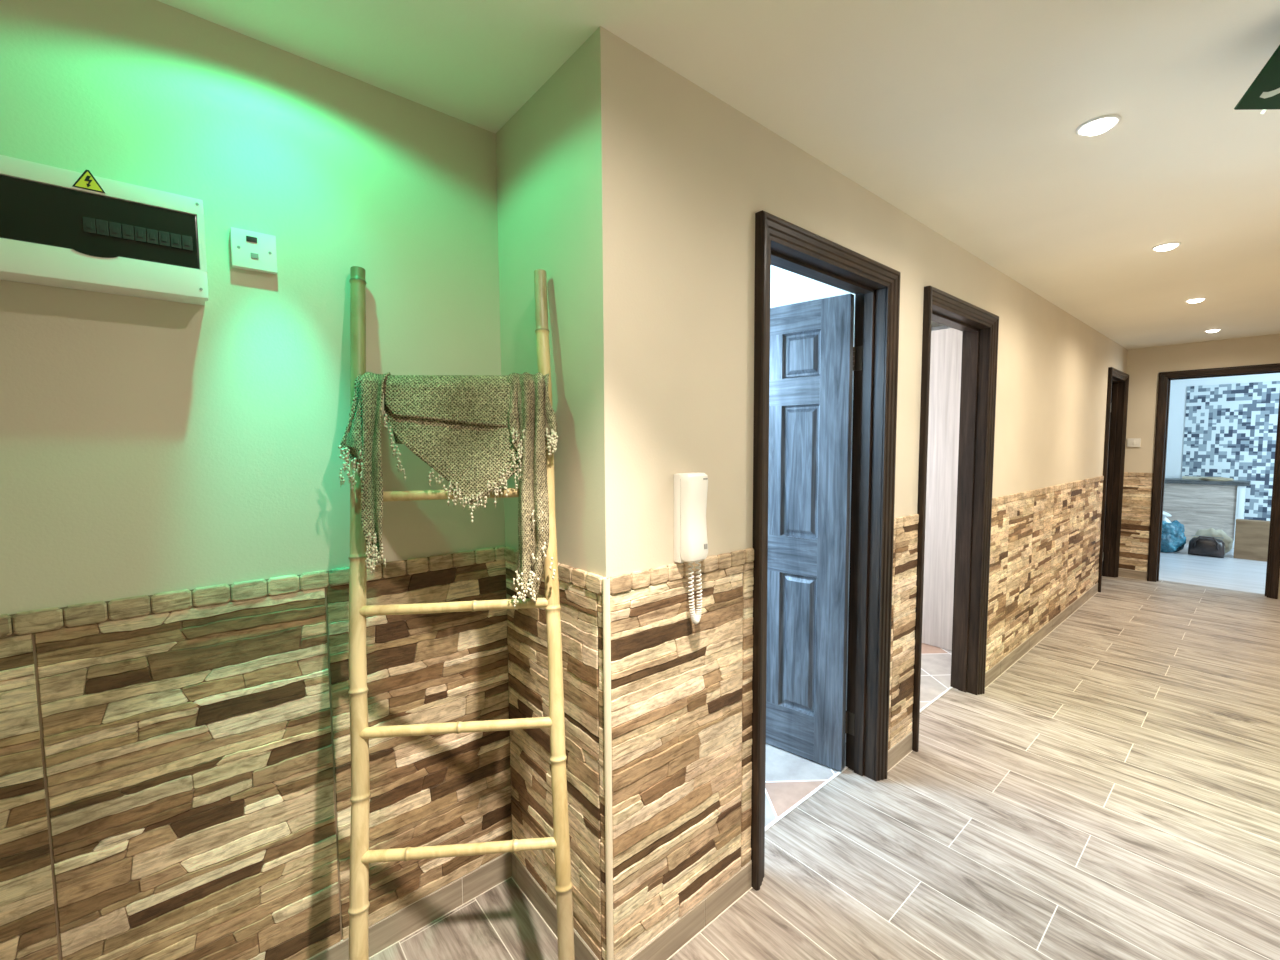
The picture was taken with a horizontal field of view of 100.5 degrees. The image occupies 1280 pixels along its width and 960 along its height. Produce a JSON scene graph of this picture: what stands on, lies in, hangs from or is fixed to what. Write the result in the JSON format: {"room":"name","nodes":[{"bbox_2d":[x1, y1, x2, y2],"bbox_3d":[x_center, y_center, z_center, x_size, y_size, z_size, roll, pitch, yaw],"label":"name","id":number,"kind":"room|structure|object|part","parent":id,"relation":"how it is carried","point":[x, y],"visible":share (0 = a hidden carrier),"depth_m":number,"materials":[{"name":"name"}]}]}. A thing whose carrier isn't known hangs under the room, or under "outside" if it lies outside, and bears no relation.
{"room":"hallway","nodes":[
{"label":"hallway","id":0,"kind":"room"},
{"bbox_2d":[0,0,511,959],"bbox_3d":[-1.422,0.190,0.949,2.700,2.400,0.112,-4,5,-40],"label":"wall","id":1,"kind":"structure","parent":0,"point":[175,752],"depth_m":1.26,"materials":[{"name":"beige paint"}]},
{"bbox_2d":[0,155,208,304],"bbox_3d":[-1.106,-0.488,1.049,0.387,0.213,0.102,-4,5,-40],"label":"box","id":2,"kind":"object","parent":1,"relation":"attached to","point":[63,228],"visible":1,"depth_m":1.03,"materials":[{"name":"white plastic"}]},
{"bbox_2d":[83,217,95,233],"bbox_3d":[-1.060,-0.490,1.026,0.016,0.028,0.008,-4,5,-40],"label":"switch","id":3,"kind":"object","parent":2,"relation":"attached to","point":[89,223],"depth_m":1.02,"materials":[{"name":"black plastic"}]},
{"bbox_2d":[96,219,108,235],"bbox_3d":[-1.047,-0.491,1.037,0.016,0.028,0.008,-4,5,-40],"label":"switch","id":4,"kind":"object","parent":2,"relation":"attached to","point":[102,225],"depth_m":1.04,"materials":[{"name":"black plastic"}]},
{"bbox_2d":[109,221,121,237],"bbox_3d":[-1.033,-0.492,1.049,0.016,0.028,0.008,-4,5,-40],"label":"switch","id":5,"kind":"object","parent":2,"relation":"attached to","point":[115,227],"depth_m":1.05,"materials":[{"name":"black plastic"}]},
{"bbox_2d":[122,224,133,240],"bbox_3d":[-1.019,-0.493,1.060,0.016,0.028,0.008,-4,5,-40],"label":"switch","id":6,"kind":"object","parent":2,"relation":"attached to","point":[127,229],"depth_m":1.06,"materials":[{"name":"black plastic"}]},
{"bbox_2d":[134,226,146,242],"bbox_3d":[-1.005,-0.494,1.072,0.016,0.028,0.008,-4,5,-40],"label":"switch","id":7,"kind":"object","parent":2,"relation":"attached to","point":[140,232],"depth_m":1.07,"materials":[{"name":"black plastic"}]},
{"bbox_2d":[147,229,158,244],"bbox_3d":[-0.992,-0.495,1.083,0.016,0.028,0.008,-4,5,-40],"label":"switch","id":8,"kind":"object","parent":2,"relation":"attached to","point":[152,234],"depth_m":1.08,"materials":[{"name":"black plastic"}]},
{"bbox_2d":[159,231,169,246],"bbox_3d":[-0.978,-0.496,1.095,0.016,0.028,0.008,-4,5,-40],"label":"switch","id":9,"kind":"object","parent":2,"relation":"attached to","point":[164,236],"depth_m":1.09,"materials":[{"name":"black"}]},
{"bbox_2d":[170,233,181,248],"bbox_3d":[-0.964,-0.496,1.106,0.016,0.028,0.008,-4,5,-40],"label":"switch","id":10,"kind":"object","parent":2,"relation":"attached to","point":[175,238],"depth_m":1.10,"materials":[{"name":"black plastic"}]},
{"bbox_2d":[182,235,192,250],"bbox_3d":[-0.950,-0.497,1.118,0.016,0.028,0.008,-4,5,-40],"label":"switch","id":11,"kind":"object","parent":2,"relation":"attached to","point":[187,240],"depth_m":1.12,"materials":[{"name":"black plastic"}]},
{"bbox_2d":[230,227,277,274],"bbox_3d":[-0.912,-0.541,1.259,0.087,0.087,0.024,-4,5,-40],"label":"outlet","id":12,"kind":"object","parent":1,"relation":"attached to","point":[250,250],"visible":1,"depth_m":1.25,"materials":[{"name":"white plastic"}]},
{"bbox_2d":[246,236,256,242],"bbox_3d":[-0.909,-0.563,1.247,0.021,0.012,0.004,-4,5,-40],"label":"rocker switch","id":13,"kind":"object","parent":12,"relation":"attached to","point":[249,239],"depth_m":1.25,"materials":[{"name":"black plastic"}]},
{"bbox_2d":[306,852,511,959],"bbox_3d":[-1.345,1.342,1.021,2.400,0.092,0.012,-4,5,-40],"label":"baseboard","id":14,"kind":"structure","parent":1,"relation":"attached to","point":[385,933],"depth_m":1.61,"materials":[{"name":"wood"}]},
{"bbox_2d":[0,546,511,959],"bbox_3d":[-1.351,0.784,0.986,2.400,1.026,0.002,-4,5,-40],"label":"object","id":15,"kind":"object","parent":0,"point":[175,760],"depth_m":1.29,"materials":[{"name":"brown stone"}]},
{"bbox_2d":[496,58,605,959],"bbox_3d":[-0.228,0.144,1.538,0.112,2.400,0.543,-4,5,-40],"label":"wall","id":16,"kind":"structure","parent":0,"point":[534,199],"depth_m":1.45,"materials":[{"name":"beige paint"}]},
{"bbox_2d":[511,852,598,959],"bbox_3d":[-0.256,1.298,1.581,0.012,0.092,0.534,-4,5,-40],"label":"baseboard","id":17,"kind":"structure","parent":16,"relation":"attached to","point":[538,898],"depth_m":1.63,"materials":[{"name":"wood"}]},
{"bbox_2d":[508,563,602,913],"bbox_3d":[-0.256,0.740,1.544,0.002,1.026,0.531,-4,5,-40],"label":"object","id":18,"kind":"object","parent":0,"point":[580,591],"depth_m":1.46,"materials":[{"name":"brown stone"}]},
{"bbox_2d":[610,553,752,929],"bbox_3d":[0.141,0.739,1.521,0.563,1.026,0.002,-4,5,-40],"label":"cladding","id":19,"kind":"object","parent":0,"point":[682,693],"depth_m":1.49,"materials":[{"name":"brown stone"}]},
{"bbox_2d":[157,0,1279,349],"bbox_3d":[1.186,-1.208,3.034,9.502,0.080,4.050,-4,5,-40],"label":"ceiling","id":20,"kind":"structure","parent":0,"point":[964,117],"depth_m":1.46,"materials":[{"name":"paint"}]},
{"bbox_2d":[1076,114,1120,135],"bbox_3d":[1.385,-1.064,1.611,0.104,0.019,0.104,-4,5,-40],"label":"recessed light","id":21,"kind":"object","parent":20,"relation":"in","point":[1098,125],"visible":1,"depth_m":1.59,"materials":[{"name":"white"}]},
{"bbox_2d":[1151,242,1180,250],"bbox_3d":[2.581,-1.139,2.614,0.104,0.019,0.104,-4,5,-40],"label":"recessed light","id":22,"kind":"object","parent":20,"relation":"in","point":[1166,246],"visible":1,"depth_m":2.59,"materials":[{"name":"white"}]},
{"bbox_2d":[1185,298,1206,302],"bbox_3d":[3.765,-1.213,3.610,0.104,0.019,0.104,-4,5,-40],"label":"recessed light","id":23,"kind":"object","parent":20,"relation":"in","point":[1195,300],"visible":1,"depth_m":3.59,"materials":[{"name":"white plastic"}]},
{"bbox_2d":[1204,329,1221,332],"bbox_3d":[4.952,-1.287,4.605,0.104,0.019,0.104,-4,5,-40],"label":"recessed light","id":24,"kind":"object","parent":20,"relation":"in","point":[1210,330],"visible":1,"depth_m":4.58,"materials":[{"name":"white"}]},
{"bbox_2d":[1234,45,1279,113],"bbox_3d":[1.631,-0.970,1.218,0.360,0.157,0.173,0,4,0],"label":"exit sign","id":25,"kind":"object","parent":20,"relation":"attached to","point":[1263,94],"visible":1,"depth_m":1.27,"materials":[{"name":"green plastic"}]},
{"bbox_2d":[369,543,1279,959],"bbox_3d":[3.057,1.208,3.747,13.050,0.060,5.600,-4,5,-40],"label":"floor","id":26,"kind":"structure","parent":0,"point":[1113,793],"depth_m":2.04,"materials":[{"name":"brown wood"}]},
{"bbox_2d":[348,266,574,959],"bbox_3d":[-0.446,0.409,1.302,0.581,1.908,0.367,-1,4,-4],"label":"ladder","id":27,"kind":"object","parent":26,"relation":"on","point":[361,856],"visible":0.81,"depth_m":1.28,"materials":[{"name":"beige wood"}]},
{"bbox_3d":[-0.678,0.411,1.287,0.047,1.908,0.376,-1,4,-16],"label":"rail","id":28,"kind":"part","parent":27,"relation":"part of","materials":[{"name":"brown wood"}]},
{"bbox_2d":[338,372,557,608],"bbox_3d":[-0.470,0.015,1.329,0.536,0.579,0.188,-1,4,-3],"label":"scarf","id":29,"kind":"object","parent":27,"relation":"hanging from","point":[476,431],"visible":1,"depth_m":1.32,"materials":[{"name":"beige fabric"}]},
{"bbox_2d":[393,431,402,443],"bbox_3d":[-0.474,-0.154,1.393,0.365,0.155,0.036,-1,4,-3],"label":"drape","id":30,"kind":"object","parent":29,"relation":"hanging from","point":[398,435],"depth_m":1.31,"materials":[{"name":"beige fabric"}]},
{"bbox_2d":[384,375,518,504],"bbox_3d":[-0.466,-0.105,1.361,0.307,0.327,0.286,-4,5,-40],"label":"drape","id":31,"kind":"object","parent":29,"relation":"hanging from","point":[465,428],"depth_m":1.32,"materials":[{"name":"beige fabric"}]},
{"bbox_3d":[-0.212,0.407,1.317,0.043,1.907,0.374,-1,4,-16],"label":"rail","id":32,"kind":"part","parent":27,"relation":"part of","materials":[{"name":"brown wood"}]},
{"bbox_2d":[765,766,847,830],"bbox_3d":[0.627,1.301,2.130,0.775,0.004,0.012,-4,5,-40],"label":"trim","id":33,"kind":"structure","parent":26,"relation":"on","point":[797,804],"depth_m":2.15,"materials":[{"name":"white"}]},
{"bbox_2d":[920,687,952,711],"bbox_3d":[1.544,1.243,2.899,0.778,0.004,0.012,-4,5,-40],"label":"trim","id":34,"kind":"structure","parent":26,"relation":"on","point":[949,688],"depth_m":3.00,"materials":[{"name":"white"}]},
{"bbox_2d":[922,328,962,650],"bbox_3d":[2.045,0.043,4.170,0.605,2.220,1.340,-4,5,-40],"label":"wardrobe","id":35,"kind":"object","parent":26,"relation":"on","point":[946,344],"visible":0.02,"depth_m":3.69,"materials":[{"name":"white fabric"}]},
{"bbox_2d":[1161,511,1185,552],"bbox_3d":[6.892,0.666,7.019,0.481,0.535,0.458,-4,5,-40],"label":"plastic bag","id":36,"kind":"object","parent":26,"relation":"on","point":[1173,538],"visible":0.48,"depth_m":6.86,"materials":[{"name":"blue plastic"}]},
{"bbox_2d":[1188,535,1224,557],"bbox_3d":[7.124,0.827,6.697,0.246,0.252,0.310,-4,5,-40],"label":"bag","id":37,"kind":"object","parent":26,"relation":"on","point":[1201,545],"visible":1,"depth_m":6.63,"materials":[{"name":"black leather"}]},
{"bbox_3d":[7.050,0.783,6.631,0.053,0.155,0.218,-4,5,-40],"label":"handle","id":38,"kind":"part","parent":37,"relation":"part of","materials":[{"name":"brown leather"}]},
{"bbox_2d":[1163,478,1250,547],"bbox_3d":[7.580,0.423,7.900,0.420,0.895,1.900,-4,5,-40],"label":"cabinet","id":39,"kind":"object","parent":26,"relation":"on","point":[1197,505],"depth_m":7.36,"materials":[{"name":"grey wood"}]},
{"bbox_2d":[1182,476,1202,479],"bbox_3d":[7.947,-0.028,7.592,0.130,0.040,0.300,-4,5,-40],"label":"tray","id":40,"kind":"object","parent":39,"relation":"on","point":[1183,477],"visible":0.57,"depth_m":7.61,"materials":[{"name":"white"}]},
{"bbox_2d":[1165,478,1250,485],"bbox_3d":[7.578,0.001,7.872,0.420,0.050,1.900,-4,5,-40],"label":"countertop","id":41,"kind":"structure","parent":39,"relation":"on","point":[1167,480],"depth_m":7.32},
{"bbox_2d":[1199,477,1233,480],"bbox_3d":[7.924,-0.015,7.324,0.217,0.052,0.336,-4,5,-40],"label":"folded towel","id":42,"kind":"object","parent":39,"relation":"on","point":[1203,478],"visible":1,"depth_m":7.27,"materials":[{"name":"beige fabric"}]},
{"bbox_3d":[8.050,0.495,7.150,0.126,0.845,0.089,-4,5,-40],"label":"post","id":43,"kind":"part","parent":39,"relation":"part of","materials":[{"name":"white paint"}]},
{"bbox_2d":[1193,528,1232,552],"bbox_3d":[7.383,0.779,6.872,0.286,0.324,0.364,-4,5,-40],"label":"cloth bundle","id":44,"kind":"object","parent":26,"relation":"on","point":[1226,539],"visible":0.41,"depth_m":6.79,"materials":[{"name":"beige fabric"}]},
{"bbox_2d":[1233,519,1269,561],"bbox_3d":[7.545,0.735,6.391,0.168,0.474,0.544,-4,5,-40],"label":"cardboard box","id":45,"kind":"object","parent":26,"relation":"on","point":[1251,541],"visible":0.86,"depth_m":6.44,"materials":[{"name":"brown cardboard"}]},
{"bbox_2d":[570,26,1126,959],"bbox_3d":[2.470,-0.006,3.516,6.772,2.400,0.142,-4,5,-40],"label":"wall","id":46,"kind":"structure","parent":0,"point":[670,180],"depth_m":1.52,"materials":[{"name":"beige paint"}]},
{"bbox_2d":[602,577,613,959],"bbox_3d":[-0.080,0.798,1.336,0.017,1.120,0.017,-4,5,-40],"label":"trim","id":47,"kind":"structure","parent":46,"relation":"attached to","point":[605,580],"depth_m":1.32,"materials":[{"name":"beige"}]},
{"bbox_2d":[626,860,752,959],"bbox_3d":[0.147,1.297,1.556,0.563,0.092,0.012,-4,5,-40],"label":"baseboard","id":48,"kind":"structure","parent":46,"relation":"attached to","point":[679,933],"depth_m":1.57,"materials":[{"name":"wood"}]},
{"bbox_2d":[674,473,707,623],"bbox_3d":[0.140,0.187,1.443,0.075,0.412,0.068,-4,5,-40],"label":"handset","id":49,"kind":"object","parent":46,"relation":"attached to","point":[690,489],"visible":1,"depth_m":1.42,"materials":[{"name":"white plastic"}]},
{"bbox_3d":[0.150,0.305,1.448,0.048,0.174,0.022,-4,5,-40],"label":"coiled cord","id":50,"kind":"part","parent":49,"relation":"part of","materials":[{"name":"white plastic"}]},
{"bbox_2d":[751,210,900,890],"bbox_3d":[0.428,0.222,2.286,0.907,2.136,0.905,-4,5,-40],"label":"door","id":51,"kind":"structure","parent":46,"relation":"in","point":[806,358],"depth_m":2.28,"materials":[{"name":"brown wood"}]},
{"bbox_3d":[0.388,0.263,1.682,0.066,2.136,0.030,-4,5,-40],"label":"architrave","id":52,"kind":"part","parent":51,"relation":"part of","materials":[{"name":"brown wood"}]},
{"bbox_3d":[0.595,0.239,2.523,0.515,2.052,0.040,3,5,40],"label":"rail","id":53,"kind":"part","parent":51,"relation":"part of","materials":[{"name":"blue wood"}]},
{"bbox_3d":[0.729,0.746,2.448,0.175,0.635,0.038,3,5,40],"label":"panel","id":54,"kind":"part","parent":51,"relation":"part of","materials":[{"name":"blue wood"}]},
{"bbox_3d":[0.724,-0.038,2.395,0.175,0.595,0.038,3,5,40],"label":"panel","id":55,"kind":"part","parent":51,"relation":"part of","materials":[{"name":"blue wood"}]},
{"bbox_3d":[0.721,-0.554,2.360,0.175,0.200,0.038,3,5,40],"label":"panel","id":56,"kind":"part","parent":51,"relation":"part of","materials":[{"name":"blue wood"}]},
{"bbox_3d":[0.704,-0.790,1.882,0.907,0.066,0.030,-4,5,-40],"label":"architrave","id":57,"kind":"part","parent":51,"relation":"part of","materials":[{"name":"brown wood"}]},
{"bbox_3d":[1.032,0.222,2.222,0.066,2.136,0.030,-4,5,-40],"label":"architrave","id":58,"kind":"part","parent":51,"relation":"part of","materials":[{"name":"brown wood"}]},
{"bbox_2d":[887,732,912,771],"bbox_3d":[1.168,1.233,2.412,0.290,0.092,0.012,-4,5,-40],"label":"baseboard","id":59,"kind":"structure","parent":46,"relation":"attached to","point":[898,752],"depth_m":2.42,"materials":[{"name":"wood"}]},
{"bbox_2d":[912,286,998,751],"bbox_3d":[1.585,0.182,2.771,0.910,2.136,0.160,-4,5,-40],"label":"door frame","id":60,"kind":"structure","parent":46,"relation":"in","point":[979,327],"depth_m":2.98,"materials":[{"name":"brown wood"}]},
{"bbox_3d":[1.304,0.205,2.450,0.066,2.136,0.030,-4,5,-40],"label":"architrave","id":61,"kind":"part","parent":60,"relation":"part of","materials":[{"name":"brown wood"}]},
{"bbox_3d":[1.621,-0.848,2.651,0.910,0.066,0.030,-4,5,-40],"label":"architrave","id":62,"kind":"part","parent":60,"relation":"part of","materials":[{"name":"brown wood"}]},
{"bbox_3d":[1.950,0.165,2.992,0.066,2.136,0.030,-4,5,-40],"label":"architrave","id":63,"kind":"part","parent":60,"relation":"part of","materials":[{"name":"brown wood"}]},
{"bbox_2d":[985,583,1097,687],"bbox_3d":[3.188,1.107,4.106,3.170,0.092,0.012,-4,5,-40],"label":"baseboard","id":64,"kind":"structure","parent":46,"relation":"attached to","point":[997,670],"depth_m":3.77,"materials":[{"name":"tile"}]},
{"bbox_2d":[1098,367,1128,591],"bbox_3d":[4.457,-0.031,5.678,0.898,2.136,0.927,-4,5,-40],"label":"door frame","id":65,"kind":"structure","parent":46,"relation":"in","point":[1118,381],"depth_m":5.59,"materials":[{"name":"brown wood"}]},
{"bbox_3d":[4.427,0.010,5.068,0.066,2.136,0.030,-4,5,-40],"label":"architrave","id":66,"kind":"part","parent":65,"relation":"part of","materials":[{"name":"brown wood"}]},
{"bbox_3d":[4.739,-1.042,5.266,0.898,0.066,0.030,-4,5,-40],"label":"architrave","id":67,"kind":"part","parent":65,"relation":"part of","materials":[{"name":"brown wood"}]},
{"bbox_3d":[5.064,-0.029,5.602,0.066,2.136,0.030,-4,5,-40],"label":"architrave","id":68,"kind":"part","parent":65,"relation":"part of","materials":[{"name":"brown wood"}]},
{"bbox_2d":[770,265,1279,742],"bbox_3d":[4.045,-0.081,4.498,10.450,2.400,5.600,-4,5,-40],"label":"wall","id":69,"kind":"structure","parent":0,"point":[1178,389],"depth_m":7.12,"materials":[{"name":"white paint"}]},
{"bbox_2d":[1182,381,1279,520],"bbox_3d":[8.827,-0.178,6.766,0.010,2.232,2.720,-4,5,-40],"label":"wall tile","id":70,"kind":"object","parent":69,"relation":"attached to","point":[1230,431],"depth_m":7.38,"materials":[{"name":"tile"}]},
{"bbox_2d":[992,489,1100,597],"bbox_3d":[3.183,0.549,4.071,3.170,1.026,0.002,-4,5,-40],"label":"cladding","id":71,"kind":"object","parent":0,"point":[1046,542],"depth_m":3.84,"materials":[{"name":"brown stone"}]},
{"bbox_2d":[1120,472,1152,569],"bbox_3d":[5.184,0.435,5.586,0.002,1.026,0.246,-4,5,-40],"label":"cladding","id":72,"kind":"object","parent":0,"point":[1137,486],"depth_m":5.57,"materials":[{"name":"brown stone"}]},
{"bbox_2d":[1119,334,1279,598],"bbox_3d":[5.612,-0.133,5.128,0.141,2.400,1.450,-4,5,-40],"label":"wall","id":73,"kind":"structure","parent":0,"point":[1144,365],"depth_m":5.48,"materials":[{"name":"beige paint"}]},
{"bbox_2d":[1118,568,1146,580],"bbox_3d":[5.185,0.993,5.621,0.012,0.092,0.246,-4,5,-40],"label":"baseboard","id":74,"kind":"structure","parent":73,"relation":"attached to","point":[1126,573],"depth_m":5.61,"materials":[{"name":"tile"}]},
{"bbox_2d":[1127,438,1140,446],"bbox_3d":[5.150,-0.390,5.553,0.019,0.090,0.102,-4,5,-40],"label":"light switch","id":75,"kind":"object","parent":73,"relation":"attached to","point":[1131,442],"visible":1,"depth_m":5.55,"materials":[{"name":"white plastic"}]},
{"bbox_2d":[1147,363,1279,598],"bbox_3d":[5.581,-0.003,5.160,0.160,2.136,0.869,-4,5,-40],"label":"door frame","id":76,"kind":"structure","parent":73,"relation":"in","point":[1273,558],"depth_m":5.26,"materials":[{"name":"brown wood"}]},
{"bbox_3d":[5.273,-0.019,5.425,0.030,2.136,0.066,-4,5,-40],"label":"architrave","id":77,"kind":"part","parent":76,"relation":"part of","materials":[{"name":"brown wood"}]},
{"bbox_3d":[5.525,-1.032,5.049,0.030,0.066,0.869,-4,5,-40],"label":"architrave","id":78,"kind":"part","parent":76,"relation":"part of","materials":[{"name":"brown wood"}]},
{"bbox_3d":[5.790,0.019,4.812,0.030,2.136,0.066,-4,5,-40],"label":"architrave","id":79,"kind":"part","parent":76,"relation":"part of","materials":[{"name":"brown wood"}]}
]}

